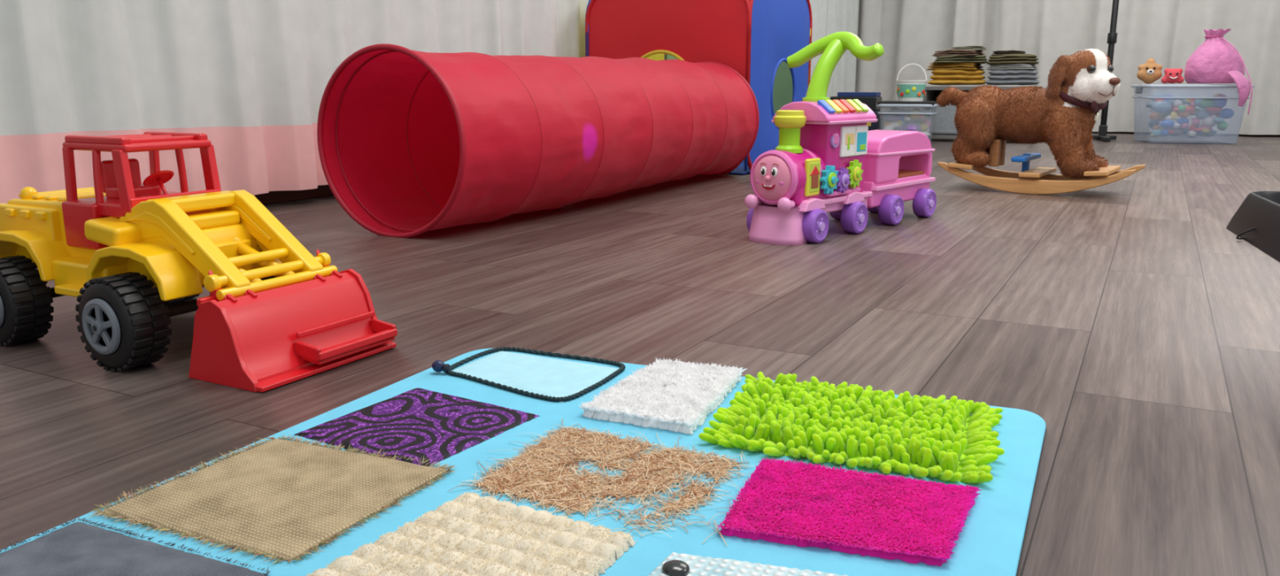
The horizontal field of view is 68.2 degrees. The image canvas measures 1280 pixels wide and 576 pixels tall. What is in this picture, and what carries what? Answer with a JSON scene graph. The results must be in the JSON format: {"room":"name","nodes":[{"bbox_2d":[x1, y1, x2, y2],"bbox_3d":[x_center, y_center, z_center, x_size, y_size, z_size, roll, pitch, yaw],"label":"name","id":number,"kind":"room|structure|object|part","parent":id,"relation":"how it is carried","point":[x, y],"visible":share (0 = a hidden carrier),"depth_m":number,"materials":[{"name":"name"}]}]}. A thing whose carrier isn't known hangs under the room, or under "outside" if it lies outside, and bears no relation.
{"room":"children's room","nodes":[
{"label":"children's room","id":0,"kind":"room"},
{"bbox_2d":[119,198,250,288],"bbox_3d":[-0.635,-0.057,1.307,0.243,0.129,0.026,6,14,28],"label":"lift arm","id":1,"kind":"object","parent":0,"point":[207,256],"visible":0.59,"depth_m":1.28,"materials":[{"name":"yellow plastic"}]},
{"bbox_2d":[6,198,262,287],"bbox_3d":[-0.792,-0.072,1.463,0.426,0.132,0.148,6,14,28],"label":"hull","id":2,"kind":"object","parent":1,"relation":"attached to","point":[219,234],"visible":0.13,"depth_m":1.40,"materials":[{"name":"yellow plastic"}]},
{"bbox_2d":[19,186,38,198],"bbox_3d":[-0.957,-0.147,1.480,0.024,0.024,0.024,6,14,28],"label":"tail lamp","id":3,"kind":"object","parent":2,"relation":"attached to","point":[26,192],"visible":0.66,"depth_m":1.47,"materials":[{"name":"yellow plastic"}]},
{"bbox_2d":[0,203,62,240],"bbox_3d":[-0.935,-0.100,1.446,0.150,0.050,0.020,6,14,28],"label":"panel","id":4,"kind":"object","parent":2,"relation":"attached to","point":[50,227],"visible":0.78,"depth_m":1.42,"materials":[{"name":"yellow plastic"}]},
{"bbox_2d":[4,208,15,216],"bbox_3d":[-0.962,-0.116,1.446,0.020,0.012,0.012,6,14,28],"label":"rib","id":5,"kind":"object","parent":4,"relation":"attached to","point":[7,211],"visible":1,"depth_m":1.44,"materials":[{"name":"yellow plastic"}]},
{"bbox_2d":[18,209,30,217],"bbox_3d":[-0.927,-0.112,1.427,0.020,0.012,0.012,6,14,28],"label":"rib","id":6,"kind":"object","parent":4,"relation":"attached to","point":[23,213],"visible":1,"depth_m":1.42,"materials":[{"name":"yellow plastic"}]},
{"bbox_2d":[34,211,45,220],"bbox_3d":[-0.892,-0.108,1.408,0.020,0.012,0.012,6,14,28],"label":"rib","id":7,"kind":"object","parent":4,"relation":"attached to","point":[38,215],"visible":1,"depth_m":1.40,"materials":[{"name":"yellow plastic"}]},
{"bbox_2d":[0,228,71,280],"bbox_3d":[-0.930,-0.049,1.437,0.173,0.078,0.060,6,14,28],"label":"fender","id":8,"kind":"object","parent":2,"relation":"attached to","point":[42,249],"visible":0.59,"depth_m":1.40,"materials":[{"name":"yellow plastic"}]},
{"bbox_2d":[17,186,93,197],"bbox_3d":[-0.938,-0.154,1.526,0.018,0.006,0.120,6,14,28],"label":"rib","id":9,"kind":"object","parent":2,"relation":"on","point":[86,188],"visible":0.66,"depth_m":1.52,"materials":[{"name":"yellow plastic"}]},
{"bbox_2d":[48,286,66,297],"bbox_3d":[-0.885,-0.005,1.529,0.016,0.016,0.200,6,14,28],"label":"axle","id":10,"kind":"object","parent":2,"relation":"attached to","point":[53,294],"visible":0.02,"depth_m":1.47,"materials":[{"name":"black plastic"}]},
{"bbox_2d":[31,188,94,199],"bbox_3d":[-0.908,-0.151,1.510,0.018,0.006,0.120,6,14,28],"label":"rib","id":11,"kind":"object","parent":2,"relation":"on","point":[35,196],"visible":0.44,"depth_m":1.48,"materials":[{"name":"yellow plastic"}]},
{"bbox_2d":[44,191,103,199],"bbox_3d":[-0.878,-0.147,1.494,0.018,0.006,0.120,6,14,28],"label":"rib","id":12,"kind":"object","parent":2,"relation":"on","point":[51,197],"visible":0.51,"depth_m":1.45,"materials":[{"name":"yellow plastic"}]},
{"bbox_2d":[57,192,106,200],"bbox_3d":[-0.848,-0.144,1.479,0.018,0.006,0.120,6,14,28],"label":"rib","id":13,"kind":"object","parent":2,"relation":"on","point":[60,198],"visible":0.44,"depth_m":1.45,"materials":[{"name":"yellow plastic"}]},
{"bbox_2d":[52,256,127,286],"bbox_3d":[-0.798,-0.015,1.380,0.130,0.050,0.045,6,14,28],"label":"sill","id":14,"kind":"structure","parent":2,"relation":"attached to","point":[71,270],"depth_m":1.37,"materials":[{"name":"yellow plastic"}]},
{"bbox_2d":[54,283,84,297],"bbox_3d":[-0.806,0.004,1.357,0.070,0.012,0.030,6,14,28],"label":"step","id":15,"kind":"structure","parent":14,"relation":"attached to","point":[72,290],"depth_m":1.35,"materials":[{"name":"yellow plastic"}]},
{"bbox_2d":[61,191,175,249],"bbox_3d":[-0.778,-0.106,1.448,0.078,0.068,0.168,6,14,28],"label":"door","id":16,"kind":"structure","parent":2,"relation":"on","point":[75,213],"depth_m":1.38,"materials":[{"name":"red plastic"}]},
{"bbox_2d":[69,190,180,217],"bbox_3d":[-0.749,-0.127,1.427,0.140,0.020,0.150,6,14,28],"label":"base","id":17,"kind":"object","parent":16,"relation":"attached to","point":[111,206],"visible":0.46,"depth_m":1.35,"materials":[{"name":"red plastic"}]},
{"bbox_2d":[62,146,77,200],"bbox_3d":[-0.838,-0.164,1.390,0.020,0.087,0.010,6,14,28],"label":"pillar","id":18,"kind":"structure","parent":17,"relation":"attached to","point":[68,153],"depth_m":1.39,"materials":[{"name":"red plastic"}]},
{"bbox_2d":[92,148,104,203],"bbox_3d":[-0.780,-0.157,1.360,0.011,0.088,0.015,6,14,28],"label":"pillar","id":19,"kind":"structure","parent":17,"relation":"attached to","point":[96,159],"depth_m":1.35,"materials":[{"name":"red plastic"}]},
{"bbox_2d":[62,138,211,152],"bbox_3d":[-0.748,-0.214,1.408,0.148,0.012,0.142,6,14,28],"label":"roof","id":20,"kind":"structure","parent":19,"relation":"on","point":[184,144],"depth_m":1.36,"materials":[{"name":"red plastic"}]},
{"bbox_2d":[64,134,130,144],"bbox_3d":[-0.777,-0.211,1.353,0.135,0.012,0.016,6,14,28],"label":"roof rail","id":21,"kind":"object","parent":20,"relation":"attached to","point":[68,138],"depth_m":1.34,"materials":[{"name":"red plastic"}]},
{"bbox_2d":[102,133,151,136],"bbox_3d":[-0.792,-0.227,1.430,0.012,0.008,0.120,6,14,28],"label":"rib","id":22,"kind":"object","parent":20,"relation":"attached to","point":[134,135],"visible":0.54,"depth_m":1.45,"materials":[{"name":"red plastic"}]},
{"bbox_2d":[121,134,173,137],"bbox_3d":[-0.748,-0.222,1.407,0.012,0.008,0.120,6,14,28],"label":"rib","id":23,"kind":"object","parent":20,"relation":"attached to","point":[154,135],"visible":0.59,"depth_m":1.42,"materials":[{"name":"red plastic"}]},
{"bbox_2d":[129,135,194,142],"bbox_3d":[-0.704,-0.217,1.383,0.012,0.008,0.120,6,14,28],"label":"rib","id":24,"kind":"object","parent":20,"relation":"attached to","point":[177,137],"visible":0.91,"depth_m":1.38,"materials":[{"name":"red plastic"}]},
{"bbox_2d":[143,131,207,139],"bbox_3d":[-0.718,-0.234,1.460,0.135,0.012,0.016,6,14,28],"label":"roof rail","id":25,"kind":"object","parent":20,"relation":"attached to","point":[197,135],"depth_m":1.44,"materials":[{"name":"red plastic"}]},
{"bbox_2d":[111,149,135,212],"bbox_3d":[-0.724,-0.150,1.327,0.030,0.087,0.012,6,14,28],"label":"pillar","id":26,"kind":"structure","parent":17,"relation":"attached to","point":[120,157],"depth_m":1.32,"materials":[{"name":"red plastic"}]},
{"bbox_2d":[105,182,159,198],"bbox_3d":[-0.771,-0.146,1.435,0.050,0.020,0.060,6,14,28],"label":"seat base","id":27,"kind":"object","parent":17,"relation":"on","point":[140,190],"visible":0.59,"depth_m":1.42,"materials":[{"name":"red plastic"}]},
{"bbox_2d":[101,158,141,192],"bbox_3d":[-0.793,-0.171,1.442,0.015,0.050,0.060,6,14,28],"label":"seat","id":28,"kind":"object","parent":27,"relation":"on","point":[108,177],"visible":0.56,"depth_m":1.42,"materials":[{"name":"red plastic"}]},
{"bbox_2d":[148,150,161,191],"bbox_3d":[-0.773,-0.189,1.507,0.020,0.087,0.010,6,14,28],"label":"pillar","id":29,"kind":"structure","parent":17,"relation":"attached to","point":[154,162],"depth_m":1.50,"materials":[{"name":"red plastic"}]},
{"bbox_2d":[142,169,173,186],"bbox_3d":[-0.714,-0.162,1.400,0.037,0.026,0.045,6,14,28],"label":"steering wheel","id":30,"kind":"object","parent":17,"relation":"on","point":[151,180],"visible":0.98,"depth_m":1.40,"materials":[{"name":"red plastic"}]},
{"bbox_2d":[156,177,167,194],"bbox_3d":[-0.705,-0.144,1.399,0.025,0.038,0.006,6,14,28],"label":"column","id":31,"kind":"structure","parent":17,"relation":"attached to","point":[159,180],"depth_m":1.40,"materials":[{"name":"red plastic"}]},
{"bbox_2d":[129,188,221,208],"bbox_3d":[-0.683,-0.128,1.391,0.012,0.022,0.150,6,14,28],"label":"sill","id":32,"kind":"structure","parent":17,"relation":"attached to","point":[133,202],"depth_m":1.37,"materials":[{"name":"red plastic"}]},
{"bbox_2d":[174,148,188,191],"bbox_3d":[-0.716,-0.182,1.475,0.011,0.088,0.015,6,14,28],"label":"pillar","id":33,"kind":"structure","parent":17,"relation":"attached to","point":[179,153],"depth_m":1.47,"materials":[{"name":"red plastic"}]},
{"bbox_2d":[199,144,221,189],"bbox_3d":[-0.657,-0.176,1.448,0.030,0.087,0.012,6,14,28],"label":"pillar","id":34,"kind":"structure","parent":17,"relation":"attached to","point":[210,169],"depth_m":1.44,"materials":[{"name":"red plastic"}]},
{"bbox_2d":[86,240,203,301],"bbox_3d":[-0.690,-0.022,1.311,0.173,0.078,0.060,6,14,28],"label":"front fender","id":35,"kind":"object","parent":2,"relation":"attached to","point":[175,277],"visible":0.82,"depth_m":1.28,"materials":[{"name":"yellow plastic"}]},
{"bbox_2d":[84,216,142,245],"bbox_3d":[-0.738,-0.078,1.329,0.076,0.037,0.050,6,14,28],"label":"block","id":36,"kind":"object","parent":35,"relation":"on","point":[109,231],"visible":0.92,"depth_m":1.31,"materials":[{"name":"yellow plastic"}]},
{"bbox_2d":[164,299,198,316],"bbox_3d":[-0.646,0.022,1.403,0.016,0.016,0.200,6,14,28],"label":"front axle","id":37,"kind":"object","parent":2,"relation":"attached to","point":[191,305],"visible":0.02,"depth_m":1.36,"materials":[{"name":"black plastic"}]},
{"bbox_2d":[185,208,240,228],"bbox_3d":[-0.655,-0.100,1.384,0.090,0.020,0.100,6,14,28],"label":"hood","id":38,"kind":"object","parent":2,"relation":"attached to","point":[206,218],"visible":0.44,"depth_m":1.37,"materials":[{"name":"yellow plastic"}]},
{"bbox_2d":[196,238,253,285],"bbox_3d":[-0.604,-0.037,1.366,0.012,0.055,0.100,6,14,28],"label":"grille","id":39,"kind":"object","parent":2,"relation":"attached to","point":[228,249],"visible":0.24,"depth_m":1.37,"materials":[{"name":"yellow plastic"}]},
{"bbox_2d":[236,266,262,282],"bbox_3d":[-0.579,-0.031,1.322,0.130,0.059,0.017,6,14,28],"label":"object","id":40,"kind":"object","parent":2,"relation":"attached to","point":[239,268],"visible":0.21,"depth_m":1.30,"materials":[{"name":"yellow plastic"}]},
{"bbox_2d":[236,242,295,276],"bbox_3d":[-0.552,-0.042,1.371,0.130,0.059,0.017,6,14,28],"label":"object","id":41,"kind":"object","parent":2,"relation":"attached to","point":[242,248],"visible":0.37,"depth_m":1.37,"materials":[{"name":"yellow plastic"}]},
{"bbox_2d":[226,189,323,272],"bbox_3d":[-0.574,-0.080,1.417,0.243,0.129,0.026,6,14,28],"label":"lift arm","id":42,"kind":"object","parent":2,"relation":"attached to","point":[281,236],"visible":0.43,"depth_m":1.39,"materials":[{"name":"yellow plastic"}]},
{"bbox_2d":[212,204,271,241],"bbox_3d":[-0.596,-0.104,1.425,0.143,0.054,0.032,6,14,28],"label":"rib","id":43,"kind":"object","parent":42,"relation":"attached to","point":[243,215],"visible":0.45,"depth_m":1.40,"materials":[{"name":"yellow plastic"}]},
{"bbox_2d":[228,247,288,266],"bbox_3d":[-0.541,-0.042,1.333,0.014,0.014,0.150,6,14,28],"label":"pin","id":44,"kind":"object","parent":42,"relation":"attached to","point":[248,259],"visible":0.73,"depth_m":1.33,"materials":[{"name":"yellow plastic"}]},
{"bbox_3d":[-0.717,-0.046,1.526,0.130,0.050,0.045,6,14,28],"label":"sill","id":45,"kind":"structure","parent":2,"relation":"attached to","visible":0},
{"bbox_2d":[255,239,281,276],"bbox_3d":[-0.603,-0.056,1.469,0.173,0.078,0.060,6,14,28],"label":"front fender","id":46,"kind":"object","parent":45,"relation":"attached to","point":[262,246],"visible":0.12,"depth_m":1.41,"materials":[{"name":"yellow plastic"}]},
{"bbox_2d":[125,210,195,254],"bbox_3d":[-0.657,-0.080,1.315,0.143,0.054,0.032,6,14,28],"label":"rib","id":47,"kind":"object","parent":1,"relation":"attached to","point":[148,216],"visible":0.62,"depth_m":1.29,"materials":[{"name":"yellow plastic"}]},
{"bbox_2d":[146,190,235,212],"bbox_3d":[-0.645,-0.124,1.373,0.040,0.020,0.140,6,14,28],"label":"cross beam","id":48,"kind":"structure","parent":47,"relation":"attached to","point":[189,202],"depth_m":1.37,"materials":[{"name":"yellow plastic"}]},
{"bbox_2d":[232,236,243,241],"bbox_3d":[-0.616,-0.074,1.400,0.067,0.042,0.024,6,14,28],"label":"rod","id":49,"kind":"object","parent":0,"point":[237,238],"depth_m":1.38,"materials":[{"name":"yellow plastic"}]},
{"bbox_2d":[0,132,1279,575],"bbox_3d":[2.929,-0.035,2.093,8.600,0.050,11.600,6,14,28],"label":"floor","id":50,"kind":"structure","parent":0,"point":[1126,315],"depth_m":1.51,"materials":[{"name":"wood"}]},
{"bbox_2d":[0,254,53,346],"bbox_3d":[-0.949,0.020,1.413,0.130,0.130,0.070,6,14,28],"label":"wheel","id":51,"kind":"object","parent":50,"relation":"on","point":[26,308],"visible":0.98,"depth_m":1.39,"materials":[{"name":"black rubber"}]},
{"bbox_2d":[75,271,171,372],"bbox_3d":[-0.710,0.047,1.287,0.130,0.130,0.070,6,14,28],"label":"wheel","id":52,"kind":"object","parent":50,"relation":"on","point":[123,320],"visible":1,"depth_m":1.26,"materials":[{"name":"black rubber"}]},
{"bbox_2d":[158,293,199,306],"bbox_3d":[-0.821,-0.029,1.644,0.130,0.130,0.070,6,14,28],"label":"wheel","id":53,"kind":"object","parent":50,"relation":"on","point":[193,297],"visible":0.05,"depth_m":1.62,"materials":[{"name":"black rubber"}]},
{"bbox_2d":[260,249,276,279],"bbox_3d":[-0.582,-0.002,1.518,0.130,0.130,0.070,6,14,28],"label":"wheel","id":54,"kind":"object","parent":50,"relation":"on","point":[269,277],"visible":0.02,"depth_m":1.47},
{"bbox_2d":[188,249,397,391],"bbox_3d":[-0.476,0.035,1.311,0.149,0.141,0.246,6,14,28],"label":"bucket","id":55,"kind":"object","parent":50,"relation":"on","point":[264,340],"depth_m":1.26,"materials":[{"name":"red plastic"}]},
{"bbox_3d":[-0.561,-0.006,1.242,0.022,0.022,0.012,6,14,28],"label":"pin cap","id":56,"kind":"part","parent":55,"relation":"part of","materials":[{"name":"yellow plastic"}]},
{"bbox_2d":[218,255,323,286],"bbox_3d":[-0.516,-0.024,1.323,0.014,0.014,0.190,6,14,28],"label":"pin","id":57,"kind":"object","parent":55,"relation":"in","point":[275,269],"visible":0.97,"depth_m":1.32,"materials":[{"name":"yellow plastic"}]},
{"bbox_2d":[216,265,337,300],"bbox_3d":[-0.501,-0.009,1.318,0.014,0.014,0.200,6,14,28],"label":"pin","id":58,"kind":"object","parent":55,"relation":"in","point":[271,283],"visible":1,"depth_m":1.30,"materials":[{"name":"yellow plastic"}]},
{"bbox_3d":[-0.471,-0.041,1.405,0.022,0.022,0.012,6,14,28],"label":"pin cap","id":59,"kind":"part","parent":55,"relation":"part of","materials":[{"name":"yellow plastic"}]},
{"bbox_3d":[-0.428,0.051,1.337,0.006,0.008,0.145,6,14,28],"label":"ledge rail","id":60,"kind":"part","parent":55,"relation":"part of","materials":[{"name":"red plastic"}]},
{"bbox_2d":[301,332,395,364],"bbox_3d":[-0.412,0.084,1.335,0.042,0.004,0.145,13,16,26],"label":"ledge shelf","id":61,"kind":"object","parent":55,"relation":"attached to","point":[391,339],"depth_m":1.32,"materials":[{"name":"red plastic"}]},
{"bbox_2d":[253,184,333,204],"bbox_3d":[-0.721,-0.509,4.010,0.030,0.075,11.400,6,14,28],"label":"baseboard","id":62,"kind":"structure","parent":50,"relation":"on","point":[272,197],"depth_m":3.17,"materials":[{"name":"brown wood"}]},
{"bbox_2d":[0,0,858,203],"bbox_3d":[-0.112,-1.879,4.622,0.132,2.404,8.451,6,14,28],"label":"curtain","id":63,"kind":"object","parent":50,"relation":"on","point":[252,77],"visible":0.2,"depth_m":2.78,"materials":[{"name":"white fabric"}]},
{"bbox_2d":[0,346,1045,575],"bbox_3d":[-0.097,0.200,0.804,0.798,0.033,1.081,6,14,28],"label":"mat","id":64,"kind":"object","parent":50,"relation":"on","point":[504,460],"visible":1,"depth_m":0.89,"materials":[{"name":"blue fabric"}]},
{"bbox_3d":[-0.268,0.103,1.254,0.018,0.016,0.016,6,14,28],"label":"zip knob","id":65,"kind":"part","parent":64,"relation":"part of","materials":[{"name":"blue plastic"}]},
{"bbox_3d":[-0.146,0.113,1.251,0.202,0.002,0.156,6,14,28],"label":"net panel","id":66,"kind":"part","parent":64,"relation":"part of","materials":[{"name":"blue fabric"}]},
{"bbox_2d":[316,43,759,237],"bbox_3d":[-0.172,-0.543,3.215,0.507,0.486,1.963,6,14,28],"label":"tunnel","id":67,"kind":"object","parent":50,"relation":"on","point":[411,143],"visible":1,"depth_m":2.69,"materials":[{"name":"red fabric"}]},
{"bbox_2d":[585,0,812,174],"bbox_3d":[0.295,-0.992,4.507,0.816,0.830,0.816,6,14,28],"label":"tent","id":68,"kind":"object","parent":50,"relation":"on","point":[756,38],"visible":0.35,"depth_m":4.14,"materials":[{"name":"red fabric"}]},
{"bbox_3d":[-0.058,-1.032,4.694,0.013,0.810,0.790,6,14,28],"label":"panel","id":69,"kind":"part","parent":68,"relation":"part of","materials":[{"name":"yellow fabric"}]},
{"bbox_3d":[0.090,-0.877,4.186,0.346,0.346,0.016,6,14,28],"label":"panel window trim","id":70,"kind":"part","parent":68,"relation":"part of","materials":[{"name":"yellow fabric"}]},
{"bbox_3d":[0.104,-0.918,4.162,0.790,0.810,0.013,6,14,28],"label":"panel","id":71,"kind":"part","parent":68,"relation":"part of","materials":[{"name":"red fabric"}]},
{"bbox_3d":[0.486,-1.066,4.853,0.790,0.810,0.013,6,14,28],"label":"panel","id":72,"kind":"part","parent":68,"relation":"part of","materials":[{"name":"red fabric"}]},
{"bbox_3d":[0.649,-0.952,4.320,0.013,0.810,0.790,6,14,28],"label":"panel","id":73,"kind":"part","parent":68,"relation":"part of","materials":[{"name":"blue fabric"}]},
{"bbox_3d":[0.662,-0.896,4.371,0.016,0.326,0.326,6,14,28],"label":"panel window trim","id":74,"kind":"part","parent":68,"relation":"part of","materials":[{"name":"blue fabric"}]},
{"bbox_2d":[744,31,936,245],"bbox_3d":[0.580,-0.417,2.532,0.270,0.514,0.794,10,16,40],"label":"train","id":75,"kind":"object","parent":50,"relation":"on","point":[826,158],"visible":1,"depth_m":2.38,"materials":[{"name":"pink plastic"}]},
{"bbox_3d":[0.358,-0.201,2.281,0.020,0.020,0.030,10,16,40],"label":"buffer stem","id":76,"kind":"part","parent":75,"relation":"part of","materials":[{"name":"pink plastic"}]},
{"bbox_3d":[0.422,-0.271,2.315,0.014,0.078,0.050,10,16,40],"label":"card frame","id":77,"kind":"part","parent":75,"relation":"part of","materials":[{"name":"yellow plastic"}]},
{"bbox_3d":[0.480,-0.432,2.446,0.174,0.008,0.240,10,16,40],"label":"roof trim","id":78,"kind":"part","parent":75,"relation":"part of","materials":[{"name":"pink plastic"}]},
{"bbox_3d":[0.471,-0.547,2.404,0.128,0.179,0.059,-10,16,-39],"label":"handle stem","id":79,"kind":"part","parent":75,"relation":"part of","materials":[{"name":"plastic"}]},
{"bbox_3d":[0.521,-0.247,2.432,0.020,0.012,0.160,10,16,40],"label":"tool rail","id":80,"kind":"part","parent":75,"relation":"part of","materials":[{"name":"pink plastic"}]},
{"bbox_3d":[0.461,-0.236,2.467,0.150,0.016,0.330,10,16,40],"label":"engine footboard","id":81,"kind":"part","parent":75,"relation":"part of","materials":[{"name":"pink plastic"}]},
{"bbox_3d":[0.528,-0.370,2.414,0.014,0.034,0.010,10,16,40],"label":"window post","id":82,"kind":"part","parent":75,"relation":"part of","materials":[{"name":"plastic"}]},
{"bbox_2d":[863,129,932,182],"bbox_3d":[0.704,-0.384,2.716,0.140,0.132,0.342,10,16,40],"label":"wagon","id":83,"kind":"object","parent":75,"relation":"attached to","point":[892,156],"depth_m":2.64,"materials":[{"name":"pink plastic"}]},
{"bbox_2d":[830,92,884,130],"bbox_3d":[1.589,-1.266,6.927,0.360,0.331,0.305,5,13,22],"label":"boxes","id":84,"kind":"object","parent":50,"relation":"on","point":[870,99],"visible":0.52,"depth_m":6.77},
{"bbox_2d":[876,100,938,136],"bbox_3d":[1.790,-1.110,6.330,0.382,0.277,0.322,5,13,22],"label":"box","id":85,"kind":"object","parent":50,"relation":"on","point":[895,118],"visible":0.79,"depth_m":6.24,"materials":[{"name":"plastic"}]},
{"bbox_3d":[1.790,-1.231,6.304,0.360,0.030,0.300,5,13,22],"label":"black lid","id":86,"kind":"part","parent":85,"relation":"part of","materials":[{"name":"plastic"}]},
{"bbox_2d":[896,63,926,101],"bbox_3d":[1.793,-1.358,6.240,0.193,0.243,0.192,4,13,17],"label":"bucket","id":87,"kind":"object","parent":85,"relation":"on","point":[907,90],"visible":1,"depth_m":6.18,"materials":[{"name":"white plastic"}]},
{"bbox_2d":[922,86,1042,138],"bbox_3d":[2.380,-1.222,6.584,0.740,0.355,0.400,6,13,25],"label":"storage shelf","id":88,"kind":"object","parent":50,"relation":"on","point":[942,126],"visible":0.23,"depth_m":6.54,"materials":[{"name":"grey"}]},
{"bbox_2d":[928,102,958,134],"bbox_3d":[2.209,-1.196,6.650,0.300,0.220,0.300,6,13,25],"label":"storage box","id":89,"kind":"object","parent":88,"relation":"on","point":[942,122],"depth_m":6.54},
{"bbox_3d":[2.462,-1.258,6.751,0.720,0.330,0.010,6,13,25],"label":"shelf","id":90,"kind":"part","parent":88,"relation":"part of","materials":[{"name":"grey"}]},
{"bbox_2d":[926,44,1039,84],"bbox_3d":[2.364,-1.529,6.492,0.741,0.266,0.358,6,13,25],"label":"folded clothes","id":91,"kind":"object","parent":88,"relation":"on","point":[961,64],"visible":1,"depth_m":6.40,"materials":[{"name":"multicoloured fabric"}]},
{"bbox_2d":[854,0,1112,101],"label":"curtain","id":92,"kind":"object","parent":50,"relation":"on","point":[908,31],"depth_m":7.97,"materials":[{"name":"white fabric"}]},
{"bbox_2d":[936,48,1146,194],"bbox_3d":[1.438,-0.610,3.449,0.727,0.506,0.313,8,15,34],"label":"plush dog","id":93,"kind":"object","parent":50,"relation":"on","point":[1062,115],"visible":1,"depth_m":3.37},
{"bbox_3d":[1.319,-0.502,3.512,0.035,0.100,0.030,8,15,34],"label":"seat post","id":94,"kind":"part","parent":93,"relation":"part of","materials":[{"name":"brown wood"}]},
{"bbox_3d":[1.359,-0.514,3.568,0.035,0.100,0.030,8,15,34],"label":"seat post","id":95,"kind":"part","parent":93,"relation":"part of","materials":[{"name":"brown wood"}]},
{"bbox_3d":[1.426,-0.457,3.491,0.022,0.080,0.030,8,15,34],"label":"foot rest post","id":96,"kind":"part","parent":93,"relation":"part of","materials":[{"name":"blue plastic"}]},
{"bbox_2d":[1091,0,1119,141],"bbox_3d":[3.278,-2.053,6.491,0.180,2.047,0.420,4,13,17],"label":"stand","id":97,"kind":"object","parent":50,"relation":"on","point":[1102,135],"visible":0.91,"depth_m":6.56,"materials":[{"name":"black metal"}]},
{"bbox_2d":[1097,124,1107,135],"bbox_3d":[3.278,-1.108,6.693,0.050,0.090,0.050,4,13,17],"label":"socket","id":98,"kind":"object","parent":97,"relation":"attached to","point":[1102,128],"depth_m":6.67,"materials":[{"name":"black plastic"}]},
{"bbox_2d":[1130,84,1254,137],"bbox_3d":[3.712,-1.184,6.413,0.650,0.386,0.462,3,12,12],"label":"storage box","id":99,"kind":"object","parent":50,"relation":"on","point":[1173,113],"visible":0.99,"depth_m":6.32,"materials":[{"name":"plastic"}]},
{"bbox_3d":[3.405,-1.351,6.447,0.020,0.050,0.100,3,12,12],"label":"box handle","id":100,"kind":"part","parent":99,"relation":"part of","materials":[{"name":"clear plastic"}]},
{"bbox_2d":[1137,57,1162,84],"bbox_3d":[3.445,-1.464,6.385,0.121,0.170,0.136,-7,14,-30],"label":"bear","id":101,"kind":"object","parent":99,"relation":"on","point":[1149,72],"visible":1,"depth_m":6.35},
{"bbox_2d":[1160,67,1183,83],"bbox_3d":[3.547,-1.411,6.288,0.133,0.099,0.091,5,13,22],"label":"plush toy","id":102,"kind":"object","parent":99,"relation":"on","point":[1171,75],"visible":1,"depth_m":6.27,"materials":[{"name":"red fabric"}]},
{"bbox_2d":[1183,28,1253,114],"bbox_3d":[3.764,-1.413,6.165,0.357,0.539,0.420,4,13,17],"label":"drawstring bag","id":103,"kind":"object","parent":99,"relation":"on","point":[1215,60],"visible":1,"depth_m":6.12,"materials":[{"name":"fabric"}]},
{"bbox_3d":[3.759,-1.644,6.188,0.112,0.010,0.080,4,13,17],"label":"neck cord","id":104,"kind":"part","parent":103,"relation":"part of","materials":[{"name":"pink fabric"}]},
{"bbox_3d":[3.829,-1.367,6.074,0.012,0.489,0.264,-4,13,-20],"label":"cord","id":105,"kind":"part","parent":103,"relation":"part of","materials":[{"name":"pink fabric"}]},
{"bbox_2d":[1106,0,1279,134],"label":"curtain","id":106,"kind":"object","parent":50,"relation":"on","point":[1168,33],"depth_m":7.24,"materials":[{"name":"white fabric"}]},
{"bbox_2d":[1226,191,1279,262],"bbox_3d":[1.764,-0.137,2.203,0.622,0.104,0.658,4,13,20],"label":"plastic tray","id":107,"kind":"object","parent":50,"relation":"on","point":[1256,220],"visible":1,"depth_m":2.33,"materials":[{"name":"black plastic"}]},
{"bbox_3d":[1.506,-0.138,2.349,0.039,0.040,0.054,4,13,20],"label":"cord","id":108,"kind":"part","parent":107,"relation":"part of","materials":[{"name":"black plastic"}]},
{"bbox_3d":[5.607,-2.368,6.658,8.600,2.600,0.100,6,14,28],"label":"wall","id":109,"kind":"structure","parent":0,"visible":0},
{"bbox_2d":[1092,131,1279,136],"bbox_3d":[5.569,-1.112,6.855,8.400,0.060,0.030,6,14,28],"label":"baseboard","id":110,"kind":"structure","parent":109,"relation":"attached to","point":[1092,131],"depth_m":7.38,"materials":[{"name":"brown wood"}]}
]}

